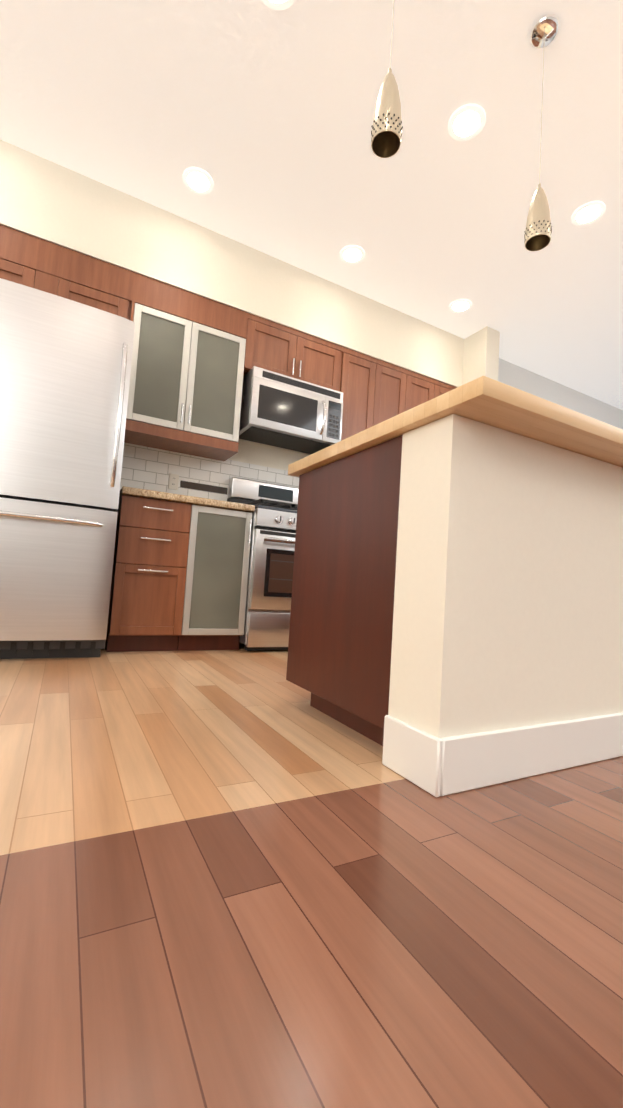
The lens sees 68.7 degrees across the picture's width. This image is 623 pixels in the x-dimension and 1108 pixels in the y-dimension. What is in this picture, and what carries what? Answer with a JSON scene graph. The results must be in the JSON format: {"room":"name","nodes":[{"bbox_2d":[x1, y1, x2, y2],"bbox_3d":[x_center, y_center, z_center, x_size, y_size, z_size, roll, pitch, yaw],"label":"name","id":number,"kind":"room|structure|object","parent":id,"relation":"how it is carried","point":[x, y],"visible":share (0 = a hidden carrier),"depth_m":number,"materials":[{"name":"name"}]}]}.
{"room":"kitchen","nodes":[
{"label":"kitchen","id":0,"kind":"room"},
{"bbox_2d":[0,139,463,386],"bbox_3d":[-1.511,-2.101,2.953,6.580,0.488,0.330,6,-4,-28],"label":"wall","id":1,"kind":"structure","parent":0,"point":[50,201],"depth_m":3.17,"materials":[{"name":"beige paint"}]},
{"bbox_2d":[228,439,310,470],"bbox_3d":[-1.693,-0.893,3.091,6.900,2.900,0.150,6,-4,-28],"label":"wall","id":2,"kind":"structure","parent":0,"point":[250,452],"depth_m":3.72,"materials":[{"name":"beige paint"}]},
{"bbox_2d":[0,225,63,295],"bbox_3d":[-1.866,-1.621,2.750,0.591,0.535,0.318,6,-4,-28],"label":"upper cabinet","id":3,"kind":"object","parent":2,"relation":"attached to","point":[25,259],"depth_m":2.69,"materials":[{"name":"brown wood"}]},
{"bbox_2d":[60,247,135,320],"bbox_3d":[-1.478,-1.583,2.960,0.532,0.535,0.318,6,-4,-28],"label":"upper cabinet","id":4,"kind":"object","parent":2,"relation":"attached to","point":[87,280],"depth_m":2.86,"materials":[{"name":"brown wood"}]},
{"bbox_2d":[132,273,247,356],"bbox_3d":[-0.893,-1.700,3.293,0.786,0.185,0.297,6,-4,-28],"label":"upper cabinet","id":5,"kind":"object","parent":2,"relation":"attached to","point":[162,309],"depth_m":3.12,"materials":[{"name":"brown wood"}]},
{"bbox_2d":[120,442,298,500],"bbox_3d":[0.055,-0.471,3.612,2.930,0.437,0.580,6,-4,-28],"label":"tile backsplash","id":6,"kind":"structure","parent":2,"relation":"attached to","point":[146,468],"depth_m":3.41,"materials":[{"name":"white tile"}]},
{"bbox_2d":[168,473,178,489],"bbox_3d":[-1.013,-0.532,3.352,0.070,0.115,0.007,6,-4,-28],"label":"outlet","id":7,"kind":"object","parent":6,"relation":"attached to","point":[173,481],"visible":0.56,"depth_m":3.34,"materials":[{"name":"white plastic"}]},
{"bbox_2d":[228,313,343,391],"bbox_3d":[-0.196,-1.519,3.654,0.809,0.412,0.318,6,-4,-28],"label":"upper cabinet","id":8,"kind":"object","parent":2,"relation":"attached to","point":[268,345],"depth_m":3.48,"materials":[{"name":"brown wood"}]},
{"bbox_2d":[239,366,342,453],"bbox_3d":[-0.169,-1.097,3.571,0.761,0.429,0.451,6,-4,-28],"label":"microwave","id":9,"kind":"object","parent":8,"relation":"attached to","point":[286,412],"visible":0.98,"depth_m":3.42,"materials":[{"name":"silver metal"}]},
{"bbox_2d":[340,347,415,440],"bbox_3d":[0.467,-1.151,4.003,0.747,1.015,0.318,6,-4,-28],"label":"upper cabinet","id":10,"kind":"object","parent":2,"relation":"attached to","point":[375,391],"depth_m":3.85,"materials":[{"name":"brown wood"}]},
{"bbox_2d":[412,373,456,407],"bbox_3d":[1.003,-1.099,4.292,0.729,1.015,0.318,6,-4,-28],"label":"upper cabinet","id":11,"kind":"object","parent":2,"relation":"attached to","point":[427,388],"depth_m":4.15,"materials":[{"name":"brown wood"}]},
{"bbox_2d":[0,642,622,1107],"bbox_3d":[1.500,0.686,1.083,10.970,0.100,6.780,6,-4,-28],"label":"floor","id":12,"kind":"structure","parent":0,"point":[404,943],"depth_m":0.66,"materials":[{"name":"laminate"}]},
{"bbox_2d":[0,278,134,658],"bbox_3d":[-1.585,-0.395,2.535,0.910,1.850,0.844,6,-4,-28],"label":"fridge","id":13,"kind":"object","parent":12,"relation":"on","point":[65,367],"visible":1,"depth_m":2.31,"materials":[{"name":"grey metal"}]},
{"bbox_2d":[105,495,200,651],"bbox_3d":[-1.069,0.137,2.971,0.445,0.912,0.598,6,-4,-28],"label":"base cabinet","id":14,"kind":"object","parent":12,"relation":"on","point":[179,581],"depth_m":2.71,"materials":[{"name":"brown wood"}]},
{"bbox_2d":[119,486,254,511],"bbox_3d":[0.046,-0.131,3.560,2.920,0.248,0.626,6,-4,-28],"label":"countertop","id":15,"kind":"structure","parent":14,"relation":"on","point":[152,494],"depth_m":2.77,"materials":[{"name":"stone"}]},
{"bbox_2d":[227,477,298,650],"bbox_3d":[-0.177,0.053,3.382,0.765,1.245,0.711,6,-4,-28],"label":"stove","id":16,"kind":"object","parent":12,"relation":"on","point":[270,579],"visible":0.46,"depth_m":3.01,"materials":[{"name":"silver metal"}]},
{"bbox_2d":[286,432,405,745],"bbox_3d":[1.108,0.225,2.113,2.378,0.902,0.673,6,-4,-28],"label":"kitchen island","id":17,"kind":"object","parent":12,"relation":"on","point":[341,629],"depth_m":1.46,"materials":[{"name":"brown wood"}]},
{"bbox_2d":[288,376,622,475],"bbox_3d":[1.195,-0.255,2.008,2.408,0.044,0.995,6,-4,-28],"label":"island countertop","id":18,"kind":"structure","parent":17,"relation":"on","point":[486,400],"depth_m":1.17,"materials":[{"name":"beige wood"}]},
{"bbox_2d":[0,0,622,409],"bbox_3d":[1.671,-2.310,1.312,10.970,0.120,6.860,6,-4,-28],"label":"ceiling","id":19,"kind":"structure","parent":0,"point":[260,112],"depth_m":2.49,"materials":[{"name":"white paint"}]},
{"bbox_2d":[183,167,213,193],"bbox_3d":[-0.698,-2.299,2.814,0.183,0.009,0.183,6,-4,-34],"label":"recessed light","id":20,"kind":"object","parent":19,"relation":"in","point":[197,180],"depth_m":2.81,"materials":[{"name":"white"}]},
{"bbox_2d":[262,0,294,9],"bbox_3d":[-0.143,-2.325,1.853,0.183,0.009,0.183,6,-4,-34],"label":"recessed light","id":21,"kind":"object","parent":19,"relation":"in","point":[273,4],"depth_m":1.92,"materials":[{"name":"white"}]},
{"bbox_2d":[340,245,364,263],"bbox_3d":[0.301,-2.201,3.353,0.183,0.009,0.183,6,-4,-34],"label":"recessed light","id":22,"kind":"object","parent":19,"relation":"in","point":[352,254],"depth_m":3.35,"materials":[{"name":"white"}]},
{"bbox_2d":[371,0,402,157],"bbox_3d":[0.279,-1.843,1.555,0.120,0.953,0.120,6,-4,-28],"label":"pendant light","id":23,"kind":"object","parent":19,"relation":"hanging from","point":[386,131],"visible":1,"depth_m":1.50,"materials":[{"name":"silver"}]},
{"bbox_2d":[449,299,471,312],"bbox_3d":[1.266,-2.106,3.874,0.183,0.009,0.183,6,-4,-34],"label":"recessed light","id":24,"kind":"object","parent":19,"relation":"in","point":[460,305],"depth_m":3.87,"materials":[{"name":"white"}]},
{"bbox_2d":[448,104,485,140],"bbox_3d":[0.804,-2.233,2.364,0.183,0.009,0.183,6,-5,-37],"label":"recessed light","id":25,"kind":"object","parent":19,"relation":"in","point":[466,122],"depth_m":2.36,"materials":[{"name":"white"}]},
{"bbox_2d":[524,13,559,250],"bbox_3d":[0.971,-1.772,1.929,0.120,0.959,0.120,6,-4,-28],"label":"pendant light","id":26,"kind":"object","parent":19,"relation":"hanging from","point":[544,31],"visible":1,"depth_m":1.91,"materials":[{"name":"silver"}]},
{"bbox_2d":[571,201,605,225],"bbox_3d":[1.742,-2.140,2.870,0.183,0.009,0.183,6,-5,-37],"label":"recessed light","id":27,"kind":"object","parent":19,"relation":"in","point":[590,212],"depth_m":2.86,"materials":[{"name":"white"}]},
{"bbox_2d":[462,326,499,384],"bbox_3d":[1.436,-0.613,4.354,0.170,2.900,0.600,6,-4,-28],"label":"wall column","id":28,"kind":"structure","parent":0,"point":[481,353],"depth_m":4.20,"materials":[{"name":"beige paint"}]},
{"bbox_2d":[382,414,622,797],"bbox_3d":[1.408,0.122,1.773,2.595,1.100,0.210,6,-4,-28],"label":"wall","id":29,"kind":"structure","parent":0,"point":[507,652],"depth_m":1.15,"materials":[{"name":"white paint"}]},
{"bbox_2d":[498,358,622,429],"bbox_3d":[3.068,-0.435,5.513,3.820,2.900,0.450,6,-4,-28],"label":"wall","id":30,"kind":"structure","parent":0,"point":[521,378],"depth_m":5.14,"materials":[{"name":"white paint"}]}
]}

